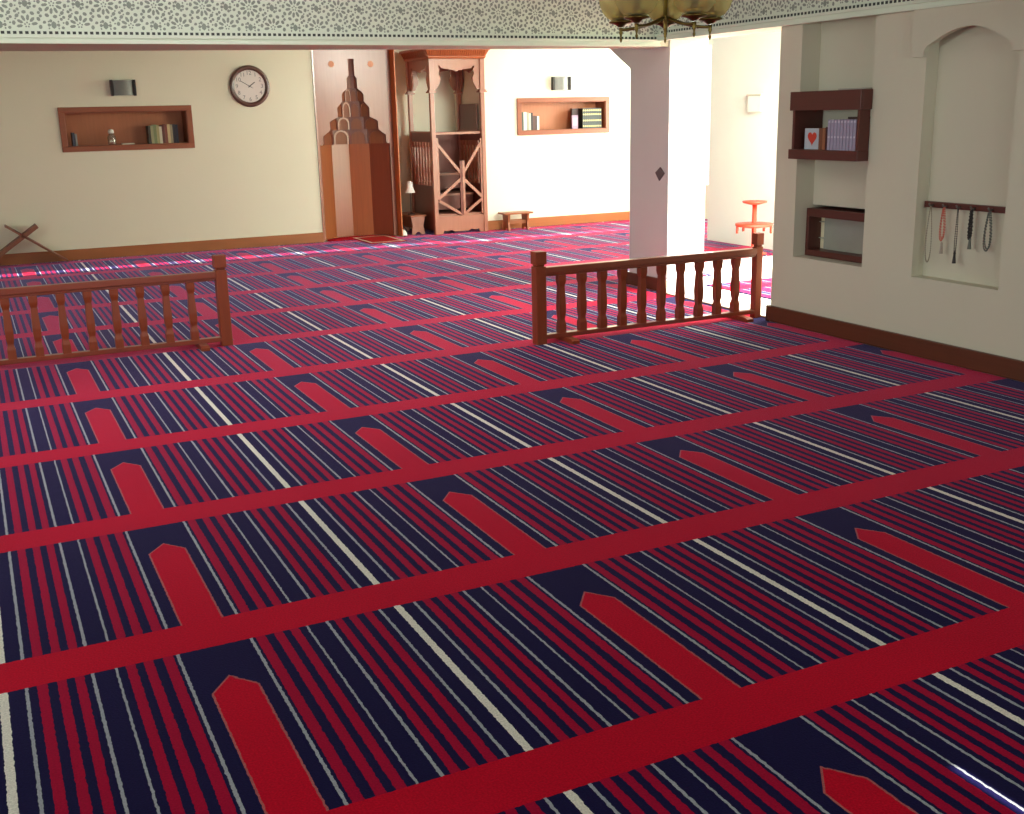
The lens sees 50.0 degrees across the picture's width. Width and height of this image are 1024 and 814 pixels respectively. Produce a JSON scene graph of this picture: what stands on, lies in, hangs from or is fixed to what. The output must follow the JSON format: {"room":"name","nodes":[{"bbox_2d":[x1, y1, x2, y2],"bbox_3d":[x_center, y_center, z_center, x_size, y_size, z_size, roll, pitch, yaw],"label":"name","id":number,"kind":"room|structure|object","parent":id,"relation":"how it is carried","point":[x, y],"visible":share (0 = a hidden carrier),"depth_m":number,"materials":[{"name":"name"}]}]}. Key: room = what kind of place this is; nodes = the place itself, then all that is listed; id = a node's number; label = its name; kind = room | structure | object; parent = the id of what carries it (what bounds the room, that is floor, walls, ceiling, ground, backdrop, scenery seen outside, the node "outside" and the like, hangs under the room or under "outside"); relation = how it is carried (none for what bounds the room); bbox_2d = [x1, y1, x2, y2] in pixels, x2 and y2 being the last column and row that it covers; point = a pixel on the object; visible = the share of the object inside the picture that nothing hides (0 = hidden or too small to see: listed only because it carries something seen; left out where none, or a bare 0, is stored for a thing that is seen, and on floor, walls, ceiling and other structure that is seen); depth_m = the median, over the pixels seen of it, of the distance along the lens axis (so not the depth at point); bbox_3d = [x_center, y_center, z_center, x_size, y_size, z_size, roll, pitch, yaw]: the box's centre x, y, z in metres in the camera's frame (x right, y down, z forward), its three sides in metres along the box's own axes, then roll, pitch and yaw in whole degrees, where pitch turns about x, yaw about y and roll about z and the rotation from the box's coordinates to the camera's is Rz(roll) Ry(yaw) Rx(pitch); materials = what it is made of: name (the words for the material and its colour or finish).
{"room":"mosque","nodes":[
{"label":"mosque","id":0,"kind":"room"},
{"bbox_2d":[0,49,629,265],"bbox_3d":[-4.024,-3.604,14.262,14.700,3.012,1.210,-8,17,-25],"label":"wall","id":1,"kind":"structure","parent":0,"point":[249,171],"depth_m":13.92,"materials":[{"name":"beige paint"}]},
{"bbox_2d":[109,80,136,95],"bbox_3d":[-4.654,-3.820,13.148,0.290,0.184,0.074,-8,17,-25],"label":"wall light","id":2,"kind":"object","parent":1,"relation":"attached to","point":[117,87],"visible":1,"depth_m":13.12,"materials":[{"name":"metal"}]},
{"bbox_2d":[57,105,194,151],"bbox_3d":[-4.708,-3.404,13.419,1.540,0.514,0.302,-8,17,-25],"label":"niche shelf","id":3,"kind":"object","parent":1,"relation":"attached to","point":[91,125],"visible":1,"depth_m":13.44,"materials":[{"name":"brown wood"}]},
{"bbox_2d":[71,133,75,145],"bbox_3d":[-5.256,-3.207,13.164,0.028,0.155,0.150,-8,17,-25],"label":"book","id":4,"kind":"object","parent":3,"relation":"in","point":[72,134],"visible":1,"depth_m":13.11,"materials":[{"name":"paper"}]},
{"bbox_2d":[146,126,151,143],"bbox_3d":[-4.473,-3.352,13.529,0.030,0.210,0.160,-8,17,-25],"label":"book","id":5,"kind":"object","parent":3,"relation":"in","point":[148,131],"visible":1,"depth_m":13.48,"materials":[{"name":"paper"}]},
{"bbox_2d":[150,126,154,143],"bbox_3d":[-4.444,-3.359,13.542,0.030,0.215,0.160,-8,17,-25],"label":"book","id":6,"kind":"object","parent":3,"relation":"in","point":[151,127],"visible":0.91,"depth_m":13.47,"materials":[{"name":"paper"}]},
{"bbox_2d":[151,125,157,143],"bbox_3d":[-4.413,-3.368,13.556,0.035,0.225,0.160,-8,17,-25],"label":"book","id":7,"kind":"object","parent":3,"relation":"in","point":[154,126],"visible":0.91,"depth_m":13.49,"materials":[{"name":"paper"}]},
{"bbox_2d":[156,125,159,142],"bbox_3d":[-4.383,-3.370,13.571,0.030,0.220,0.160,-8,17,-25],"label":"book","id":8,"kind":"object","parent":3,"relation":"in","point":[157,126],"visible":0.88,"depth_m":13.50,"materials":[{"name":"paper"}]},
{"bbox_2d":[159,127,162,142],"bbox_3d":[-4.354,-3.365,13.587,0.030,0.200,0.160,-8,17,-25],"label":"book","id":9,"kind":"object","parent":3,"relation":"in","point":[160,128],"visible":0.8,"depth_m":13.52,"materials":[{"name":"paper"}]},
{"bbox_2d":[159,125,165,142],"bbox_3d":[-4.325,-3.376,13.598,0.030,0.215,0.160,-8,17,-25],"label":"book","id":10,"kind":"object","parent":3,"relation":"in","point":[162,126],"visible":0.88,"depth_m":13.53,"materials":[{"name":"paper"}]},
{"bbox_2d":[162,124,168,142],"bbox_3d":[-4.295,-3.386,13.611,0.032,0.225,0.160,-8,17,-25],"label":"book","id":11,"kind":"object","parent":3,"relation":"in","point":[165,125],"visible":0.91,"depth_m":13.54,"materials":[{"name":"paper"}]},
{"bbox_2d":[167,124,170,142],"bbox_3d":[-4.266,-3.390,13.625,0.030,0.225,0.160,-8,17,-25],"label":"book","id":12,"kind":"object","parent":3,"relation":"in","point":[168,125],"visible":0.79,"depth_m":13.55,"materials":[{"name":"paper"}]},
{"bbox_2d":[170,125,173,142],"bbox_3d":[-4.238,-3.392,13.638,0.028,0.220,0.160,-8,17,-25],"label":"book","id":13,"kind":"object","parent":3,"relation":"in","point":[171,130],"visible":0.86,"depth_m":13.57,"materials":[{"name":"paper"}]},
{"bbox_2d":[170,124,176,142],"bbox_3d":[-4.209,-3.398,13.651,0.032,0.225,0.160,-8,17,-25],"label":"book","id":14,"kind":"object","parent":3,"relation":"in","point":[173,125],"visible":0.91,"depth_m":13.58,"materials":[{"name":"paper"}]},
{"bbox_2d":[175,124,178,142],"bbox_3d":[-4.180,-3.401,13.666,0.030,0.220,0.160,-8,17,-25],"label":"book","id":15,"kind":"object","parent":3,"relation":"in","point":[176,125],"visible":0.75,"depth_m":13.60,"materials":[{"name":"paper"}]},
{"bbox_2d":[0,232,323,265],"bbox_3d":[-6.412,-1.684,12.830,8.675,0.130,0.029,-8,17,-25],"label":"baseboard","id":16,"kind":"structure","parent":1,"relation":"attached to","point":[234,243],"depth_m":13.75,"materials":[{"name":"brown wood"}]},
{"bbox_2d":[229,65,269,106],"bbox_3d":[-3.295,-4.029,13.799,0.504,0.504,0.045,-8,17,-25],"label":"wall clock","id":17,"kind":"object","parent":1,"relation":"attached to","point":[249,86],"visible":1,"depth_m":13.80,"materials":[{"name":"brown wood"}]},
{"bbox_2d":[311,50,402,241],"bbox_3d":[-2.241,-3.819,14.925,1.130,2.980,0.912,-8,17,-25],"label":"mihrab","id":18,"kind":"object","parent":1,"relation":"attached to","point":[355,101],"visible":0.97,"depth_m":14.86,"materials":[{"name":"brown wood"}]},
{"bbox_2d":[488,211,629,229],"bbox_3d":[1.151,-2.811,16.374,3.428,0.130,0.029,-8,17,-25],"label":"baseboard","id":19,"kind":"structure","parent":1,"relation":"attached to","point":[611,216],"depth_m":16.20,"materials":[{"name":"brown wood"}]},
{"bbox_2d":[551,77,570,89],"bbox_3d":[0.704,-4.611,15.660,0.290,0.184,0.074,-8,17,-25],"label":"wall light","id":20,"kind":"object","parent":1,"relation":"attached to","point":[557,83],"visible":1,"depth_m":15.63,"materials":[{"name":"metal"}]},
{"bbox_2d":[517,97,609,134],"bbox_3d":[0.690,-4.226,15.944,1.510,0.509,0.302,-8,17,-25],"label":"niche shelf","id":21,"kind":"object","parent":1,"relation":"attached to","point":[554,114],"visible":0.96,"depth_m":16.00,"materials":[{"name":"brown wood"}]},
{"bbox_2d":[522,112,523,129],"bbox_3d":[0.114,-4.074,15.669,0.035,0.250,0.160,-8,17,-25],"label":"book","id":22,"kind":"object","parent":21,"relation":"in","point":[522,112],"visible":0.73,"depth_m":15.61,"materials":[{"name":"paper"}]},
{"bbox_2d":[523,112,526,129],"bbox_3d":[0.152,-4.080,15.687,0.045,0.250,0.160,-8,17,-25],"label":"book","id":23,"kind":"object","parent":21,"relation":"in","point":[524,113],"visible":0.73,"depth_m":15.62,"materials":[{"name":"paper"}]},
{"bbox_2d":[526,112,528,129],"bbox_3d":[0.189,-4.083,15.705,0.035,0.245,0.160,-8,17,-25],"label":"book","id":24,"kind":"object","parent":21,"relation":"in","point":[527,113],"visible":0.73,"depth_m":15.63,"materials":[{"name":"paper"}]},
{"bbox_2d":[529,113,530,129],"bbox_3d":[0.221,-4.083,15.721,0.030,0.235,0.160,-8,17,-25],"label":"book","id":25,"kind":"object","parent":21,"relation":"in","point":[529,113],"visible":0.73,"depth_m":15.65,"materials":[{"name":"paper"}]},
{"bbox_2d":[531,113,532,129],"bbox_3d":[0.249,-4.090,15.733,0.030,0.240,0.160,-8,17,-25],"label":"book","id":26,"kind":"object","parent":21,"relation":"in","point":[531,113],"visible":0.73,"depth_m":15.66,"materials":[{"name":"paper"}]},
{"bbox_2d":[533,116,535,129],"bbox_3d":[0.283,-4.075,15.754,0.040,0.200,0.160,-8,17,-25],"label":"book","id":27,"kind":"object","parent":21,"relation":"in","point":[534,122],"visible":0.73,"depth_m":15.69,"materials":[{"name":"paper"}]},
{"bbox_2d":[571,115,577,128],"bbox_3d":[0.911,-4.152,16.006,0.100,0.190,0.032,-8,17,-25],"label":"book","id":28,"kind":"object","parent":21,"relation":"in","point":[574,118],"visible":1,"depth_m":15.99,"materials":[{"name":"white paper"}]},
{"bbox_2d":[571,108,577,114],"bbox_3d":[0.912,-4.215,16.055,0.100,0.285,0.050,-8,17,-25],"label":"book","id":29,"kind":"object","parent":21,"relation":"in","point":[574,111],"visible":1,"depth_m":16.00,"materials":[{"name":"paper"}]},
{"bbox_2d":[578,108,584,128],"bbox_3d":[1.006,-4.226,16.087,0.029,0.285,0.171,-8,17,-25],"label":"book","id":30,"kind":"object","parent":21,"relation":"in","point":[580,110],"visible":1,"depth_m":16.05,"materials":[{"name":"paper"}]},
{"bbox_2d":[584,108,585,127],"bbox_3d":[1.035,-4.230,16.101,0.029,0.285,0.171,-8,17,-25],"label":"book","id":31,"kind":"object","parent":21,"relation":"in","point":[584,108],"visible":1,"depth_m":16.02,"materials":[{"name":"paper"}]},
{"bbox_2d":[586,108,587,127],"bbox_3d":[1.064,-4.234,16.114,0.029,0.285,0.171,-8,17,-25],"label":"book","id":32,"kind":"object","parent":21,"relation":"in","point":[586,108],"visible":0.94,"depth_m":16.04,"materials":[{"name":"paper"}]},
{"bbox_2d":[588,108,589,127],"bbox_3d":[1.093,-4.238,16.128,0.029,0.285,0.171,-8,17,-25],"label":"book","id":33,"kind":"object","parent":21,"relation":"in","point":[588,108],"visible":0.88,"depth_m":16.05,"materials":[{"name":"paper"}]},
{"bbox_2d":[590,108,591,127],"bbox_3d":[1.121,-4.243,16.141,0.029,0.285,0.171,-8,17,-25],"label":"book","id":34,"kind":"object","parent":21,"relation":"in","point":[590,108],"visible":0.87,"depth_m":16.07,"materials":[{"name":"paper"}]},
{"bbox_2d":[592,108,593,127],"bbox_3d":[1.150,-4.247,16.155,0.029,0.285,0.171,-8,17,-25],"label":"book","id":35,"kind":"object","parent":21,"relation":"in","point":[592,108],"visible":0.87,"depth_m":16.08,"materials":[{"name":"paper"}]},
{"bbox_2d":[594,108,595,127],"bbox_3d":[1.179,-4.251,16.168,0.029,0.285,0.171,-8,17,-25],"label":"book","id":36,"kind":"object","parent":21,"relation":"in","point":[594,108],"visible":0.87,"depth_m":16.09,"materials":[{"name":"paper"}]},
{"bbox_2d":[596,108,597,127],"bbox_3d":[1.207,-4.255,16.181,0.029,0.285,0.171,-8,17,-25],"label":"book","id":37,"kind":"object","parent":21,"relation":"in","point":[596,108],"visible":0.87,"depth_m":16.11,"materials":[{"name":"paper"}]},
{"bbox_2d":[598,108,599,127],"bbox_3d":[1.236,-4.260,16.195,0.029,0.285,0.171,-8,17,-25],"label":"book","id":38,"kind":"object","parent":21,"relation":"in","point":[598,108],"visible":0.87,"depth_m":16.12,"materials":[{"name":"paper"}]},
{"bbox_2d":[600,108,601,127],"bbox_3d":[1.265,-4.264,16.208,0.029,0.285,0.171,-8,17,-25],"label":"book","id":39,"kind":"object","parent":21,"relation":"in","point":[600,108],"visible":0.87,"depth_m":16.15,"materials":[{"name":"paper"}]},
{"bbox_2d":[0,40,668,50],"bbox_3d":[-3.348,-3.053,8.001,10.500,0.865,1.540,-8,17,-25],"label":"beam","id":40,"kind":"structure","parent":0,"point":[3,47],"depth_m":8.31,"materials":[{"name":"paint"}]},
{"bbox_2d":[325,235,772,315],"bbox_3d":[-0.178,-0.132,7.159,14.700,0.188,18.500,-8,17,-25],"label":"floor","id":41,"kind":"structure","parent":0,"point":[745,267],"depth_m":10.83,"materials":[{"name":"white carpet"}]},
{"bbox_2d":[327,235,396,241],"bbox_3d":[-2.099,-2.326,15.116,0.930,0.016,0.440,-8,17,-25],"label":"carpet","id":42,"kind":"object","parent":41,"relation":"on","point":[349,237],"visible":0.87,"depth_m":15.03,"materials":[{"name":"red carpet"}]},
{"bbox_2d":[0,219,1023,813],"bbox_3d":[-0.210,-0.185,6.973,14.400,0.012,18.130,-8,17,-25],"label":"carpet","id":43,"kind":"object","parent":41,"relation":"on","point":[384,546],"visible":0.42,"depth_m":4.17,"materials":[{"name":"red carpet"}]},
{"bbox_2d":[0,223,68,261],"bbox_3d":[-5.737,-1.911,12.913,0.924,0.472,0.220,-8,17,-25],"label":"book stand","id":44,"kind":"object","parent":43,"relation":"on","point":[31,229],"visible":1,"depth_m":12.82,"materials":[{"name":"brown wood"}]},
{"bbox_2d":[0,254,232,364],"bbox_3d":[-2.991,-0.651,7.647,2.026,0.665,0.300,-8,17,-25],"label":"fence","id":45,"kind":"object","parent":43,"relation":"on","point":[218,275],"visible":1,"depth_m":7.74,"materials":[{"name":"red wood"}]},
{"bbox_2d":[353,235,406,243],"bbox_3d":[-1.796,-2.258,14.799,0.510,0.009,0.840,-8,17,-25],"label":"rug","id":46,"kind":"object","parent":43,"relation":"on","point":[383,238],"visible":1,"depth_m":14.74,"materials":[{"name":"carpet"}]},
{"bbox_2d":[402,212,425,234],"bbox_3d":[-1.435,-2.603,15.554,0.235,0.268,0.650,-8,17,-25],"label":"bench","id":47,"kind":"object","parent":43,"relation":"on","point":[416,221],"visible":0.7,"depth_m":15.31,"materials":[{"name":"brown wood"}]},
{"bbox_2d":[405,181,415,214],"bbox_3d":[-1.417,-2.917,15.327,0.150,0.457,0.150,-8,17,-25],"label":"reading lamp","id":48,"kind":"object","parent":47,"relation":"on","point":[409,189],"visible":1,"depth_m":15.26,"materials":[{"name":"fabric"}]},
{"bbox_2d":[399,49,489,234],"bbox_3d":[-0.912,-3.721,15.422,0.937,2.468,0.992,-8,17,-25],"label":"minbar","id":49,"kind":"object","parent":43,"relation":"on","point":[450,187],"visible":0.98,"depth_m":15.34,"materials":[{"name":"brown wood"}]},
{"bbox_2d":[498,210,532,230],"bbox_3d":[0.052,-2.651,15.640,0.450,0.250,0.230,-8,17,-25],"label":"step stool","id":50,"kind":"object","parent":43,"relation":"on","point":[525,214],"visible":1,"depth_m":15.60,"materials":[{"name":"brown wood"}]},
{"bbox_2d":[530,232,763,344],"bbox_3d":[1.056,-0.905,8.241,2.007,0.665,0.300,-8,17,-25],"label":"fence","id":51,"kind":"object","parent":43,"relation":"on","point":[539,272],"visible":1,"depth_m":8.19,"materials":[{"name":"red wood"}]},
{"bbox_2d":[735,200,772,254],"bbox_3d":[2.732,-2.026,12.403,0.420,0.596,0.420,-8,17,-25],"label":"tiered stand","id":52,"kind":"object","parent":43,"relation":"on","point":[754,224],"visible":0.87,"depth_m":12.32,"materials":[{"name":"red paint"}]},
{"bbox_2d":[735,222,772,227],"bbox_3d":[2.732,-2.051,12.396,0.420,0.050,0.420,-8,17,-25],"label":"tray","id":53,"kind":"object","parent":52,"relation":"on","point":[740,224],"depth_m":12.27,"materials":[{"name":"red paint"}]},
{"bbox_2d":[742,200,767,204],"bbox_3d":[2.726,-2.293,12.331,0.276,0.042,0.276,-8,17,-25],"label":"tray","id":54,"kind":"object","parent":52,"relation":"on","point":[752,202],"depth_m":12.25,"materials":[{"name":"red paint"}]},
{"bbox_2d":[706,278,771,299],"bbox_3d":[3.482,-0.950,9.505,2.140,0.011,3.120,-8,17,-25],"label":"carpet","id":55,"kind":"object","parent":41,"relation":"on","point":[745,286],"visible":0.18,"depth_m":10.21,"materials":[{"name":"red carpet"}]},
{"bbox_2d":[610,39,707,292],"bbox_3d":[1.332,-2.245,10.280,0.400,2.207,1.060,-8,17,-25],"label":"wall pillar","id":56,"kind":"structure","parent":0,"point":[668,85],"depth_m":9.88,"materials":[{"name":"paint"}]},
{"bbox_2d":[626,272,666,291],"bbox_3d":[1.251,-1.172,10.281,0.028,0.115,0.665,-8,17,-25],"label":"baseboard","id":57,"kind":"structure","parent":56,"relation":"attached to","point":[632,278],"depth_m":10.24,"materials":[{"name":"brown wood"}]},
{"bbox_2d":[655,167,664,180],"bbox_3d":[1.326,-2.090,9.851,0.012,0.120,0.142,-8,17,-25],"label":"plaque","id":58,"kind":"object","parent":56,"relation":"attached to","point":[659,173],"visible":1,"depth_m":9.84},
{"bbox_2d":[704,39,711,218],"bbox_3d":[3.381,-4.119,15.536,0.200,3.012,2.870,-8,17,-25],"label":"wall","id":59,"kind":"structure","parent":0,"point":[710,40],"depth_m":16.56,"materials":[{"name":"white paint"}]},
{"bbox_2d":[666,293,765,317],"bbox_3d":[1.714,-0.858,9.300,0.030,0.020,1.560,-8,17,-25],"label":"trim","id":60,"kind":"structure","parent":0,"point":[763,316],"depth_m":9.40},
{"bbox_2d":[707,31,780,249],"bbox_3d":[6.451,-2.082,7.672,1.850,3.012,14.420,-8,17,-25],"label":"wall","id":61,"kind":"structure","parent":0,"point":[742,144],"depth_m":13.04,"materials":[{"name":"white paint"}]},
{"bbox_2d":[746,94,763,111],"bbox_3d":[2.813,-3.519,12.717,0.049,0.195,0.270,-8,17,-25],"label":"wall box","id":62,"kind":"object","parent":61,"relation":"attached to","point":[755,103],"visible":1,"depth_m":12.69,"materials":[{"name":"white paint"}]},
{"bbox_2d":[675,11,1023,381],"bbox_3d":[3.952,-1.251,4.790,0.420,3.012,11.240,-8,17,-25],"label":"wall","id":63,"kind":"structure","parent":0,"point":[947,125],"depth_m":7.15,"materials":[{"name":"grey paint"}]},
{"bbox_2d":[0,0,660,46],"bbox_3d":[-3.205,-2.836,7.207,9.930,0.859,0.060,-8,17,-25],"label":"trim","id":64,"kind":"structure","parent":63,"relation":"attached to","point":[584,23],"depth_m":8.14,"materials":[{"name":"paint"}]},
{"bbox_2d":[655,0,994,40],"bbox_3d":[3.689,-2.302,4.442,0.060,0.859,11.135,-8,17,-25],"label":"trim","id":65,"kind":"structure","parent":63,"relation":"attached to","point":[737,15],"depth_m":7.99,"materials":[{"name":"paint"}]},
{"bbox_2d":[788,89,872,160],"bbox_3d":[2.282,-1.974,7.696,0.270,0.468,0.711,-8,17,-25],"label":"wall shelf","id":66,"kind":"object","parent":63,"relation":"attached to","point":[807,107],"visible":0.92,"depth_m":7.60,"materials":[{"name":"brown wood"}]},
{"bbox_2d":[804,128,818,148],"bbox_3d":[2.154,-1.915,7.843,0.032,0.145,0.160,-8,17,-25],"label":"book","id":67,"kind":"object","parent":66,"relation":"in","point":[811,134],"visible":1,"depth_m":7.84,"materials":[{"name":"white paper"}]},
{"bbox_2d":[818,128,822,149],"bbox_3d":[2.247,-1.899,7.771,0.170,0.148,0.035,-8,17,-25],"label":"book","id":68,"kind":"object","parent":66,"relation":"on","point":[820,129],"visible":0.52,"depth_m":7.73,"materials":[{"name":"paper"}]},
{"bbox_2d":[822,128,825,149],"bbox_3d":[2.262,-1.892,7.741,0.170,0.150,0.030,-8,17,-25],"label":"book","id":69,"kind":"object","parent":66,"relation":"in","point":[824,129],"visible":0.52,"depth_m":7.71,"materials":[{"name":"paper"}]},
{"bbox_2d":[825,127,827,149],"bbox_3d":[2.279,-1.886,7.708,0.170,0.155,0.040,-8,17,-25],"label":"book","id":70,"kind":"object","parent":66,"relation":"on","point":[826,127],"visible":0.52,"depth_m":7.68,"materials":[{"name":"paper"}]},
{"bbox_2d":[827,119,836,149],"bbox_3d":[2.275,-1.900,7.662,0.171,0.205,0.027,-8,17,-25],"label":"book","id":71,"kind":"object","parent":66,"relation":"in","point":[829,121],"visible":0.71,"depth_m":7.62,"materials":[{"name":"paper"}]},
{"bbox_2d":[830,119,839,149],"bbox_3d":[2.289,-1.893,7.635,0.171,0.205,0.027,-8,17,-25],"label":"book","id":72,"kind":"object","parent":66,"relation":"in","point":[832,121],"visible":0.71,"depth_m":7.59,"materials":[{"name":"paper"}]},
{"bbox_2d":[833,119,841,149],"bbox_3d":[2.303,-1.886,7.608,0.171,0.205,0.027,-8,17,-25],"label":"book","id":73,"kind":"object","parent":66,"relation":"in","point":[835,121],"visible":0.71,"depth_m":7.57,"materials":[{"name":"paper"}]},
{"bbox_2d":[836,119,844,149],"bbox_3d":[2.316,-1.879,7.581,0.171,0.205,0.027,-8,17,-25],"label":"book","id":74,"kind":"object","parent":66,"relation":"in","point":[839,121],"visible":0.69,"depth_m":7.54,"materials":[{"name":"paper"}]},
{"bbox_2d":[839,119,846,149],"bbox_3d":[2.330,-1.872,7.554,0.171,0.205,0.027,-8,17,-25],"label":"book","id":75,"kind":"object","parent":66,"relation":"in","point":[842,121],"visible":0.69,"depth_m":7.52,"materials":[{"name":"paper"}]},
{"bbox_2d":[842,119,849,150],"bbox_3d":[2.344,-1.865,7.527,0.171,0.205,0.027,-8,17,-25],"label":"book","id":76,"kind":"object","parent":66,"relation":"in","point":[845,121],"visible":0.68,"depth_m":7.49,"materials":[{"name":"paper"}]},
{"bbox_2d":[846,119,851,150],"bbox_3d":[2.357,-1.858,7.500,0.171,0.205,0.027,-8,17,-25],"label":"book","id":77,"kind":"object","parent":66,"relation":"in","point":[848,121],"visible":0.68,"depth_m":7.46,"materials":[{"name":"paper"}]},
{"bbox_2d":[849,119,854,150],"bbox_3d":[2.371,-1.851,7.473,0.171,0.205,0.027,-8,17,-25],"label":"book","id":78,"kind":"object","parent":66,"relation":"in","point":[852,120],"visible":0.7,"depth_m":7.43,"materials":[{"name":"paper"}]},
{"bbox_2d":[838,88,871,89],"bbox_3d":[2.370,-2.164,7.469,0.162,0.008,0.260,-8,17,-25],"label":"booklet","id":79,"kind":"object","parent":66,"relation":"on","point":[845,88],"visible":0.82,"depth_m":7.44,"materials":[{"name":"grey paper"}]},
{"bbox_2d":[852,119,869,150],"bbox_3d":[2.385,-1.845,7.446,0.171,0.205,0.027,-8,17,-25],"label":"book","id":80,"kind":"object","parent":66,"relation":"in","point":[855,120],"visible":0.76,"depth_m":7.41,"materials":[{"name":"paper"}]},
{"bbox_2d":[805,206,864,262],"bbox_3d":[2.481,-1.257,7.999,0.260,0.350,0.714,-8,17,-25],"label":"cubby","id":81,"kind":"object","parent":63,"relation":"in","point":[832,232],"visible":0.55,"depth_m":8.07,"materials":[{"name":"brown wood"}]},
{"bbox_2d":[766,305,1023,381],"bbox_3d":[4.215,0.324,4.433,0.230,0.120,9.665,-8,17,-25],"label":"baseboard","id":82,"kind":"structure","parent":63,"relation":"attached to","point":[997,365],"depth_m":7.34,"materials":[{"name":"brown wood"}]},
{"bbox_2d":[924,201,1005,213],"bbox_3d":[2.827,-1.243,6.841,0.073,0.038,0.690,-8,17,-25],"label":"peg rail","id":83,"kind":"object","parent":63,"relation":"attached to","point":[935,204],"visible":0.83,"depth_m":6.85,"materials":[{"name":"brown wood"}]},
{"bbox_2d":[925,206,931,261],"bbox_3d":[2.701,-1.120,7.117,0.009,0.369,0.053,-8,17,-25],"label":"beads","id":84,"kind":"object","parent":83,"relation":"hanging from","point":[930,206],"visible":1,"depth_m":7.11},
{"bbox_2d":[939,207,945,253],"bbox_3d":[2.748,-1.130,7.014,0.026,0.300,0.046,-8,17,-25],"label":"beads","id":85,"kind":"object","parent":83,"relation":"hanging from","point":[943,209],"visible":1,"depth_m":7.01},
{"bbox_2d":[952,209,958,263],"bbox_3d":[2.798,-1.080,6.923,0.024,0.349,0.024,-2,15,-3],"label":"beads","id":86,"kind":"object","parent":83,"relation":"hanging from","point":[954,251],"visible":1,"depth_m":6.93},
{"bbox_2d":[967,209,973,248],"bbox_3d":[2.842,-1.105,6.815,0.031,0.252,0.028,1,15,10],"label":"beads","id":87,"kind":"object","parent":83,"relation":"hanging from","point":[970,224],"visible":1,"depth_m":6.81},
{"bbox_2d":[982,211,991,251],"bbox_3d":[2.901,-1.073,6.698,0.016,0.253,0.062,-8,17,-25],"label":"beads","id":88,"kind":"object","parent":83,"relation":"hanging from","point":[989,212],"visible":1,"depth_m":6.70},
{"bbox_2d":[911,0,1023,57],"bbox_3d":[2.729,-2.633,6.413,0.040,1.087,0.915,-8,17,-25],"label":"trim","id":89,"kind":"structure","parent":63,"relation":"attached to","point":[1004,17],"depth_m":6.52,"materials":[{"name":"grey paint"}]},
{"bbox_3d":[-0.294,-3.125,6.218,14.900,0.060,18.700,-8,17,-25],"label":"ceiling","id":90,"kind":"structure","parent":0,"visible":0},
{"bbox_2d":[609,0,722,42],"bbox_3d":[0.711,-2.221,4.960,0.626,1.076,0.611,-8,17,-25],"label":"chandelier","id":91,"kind":"object","parent":90,"relation":"hanging from","point":[635,15],"visible":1,"depth_m":5.08,"materials":[{"name":"gold metal"}]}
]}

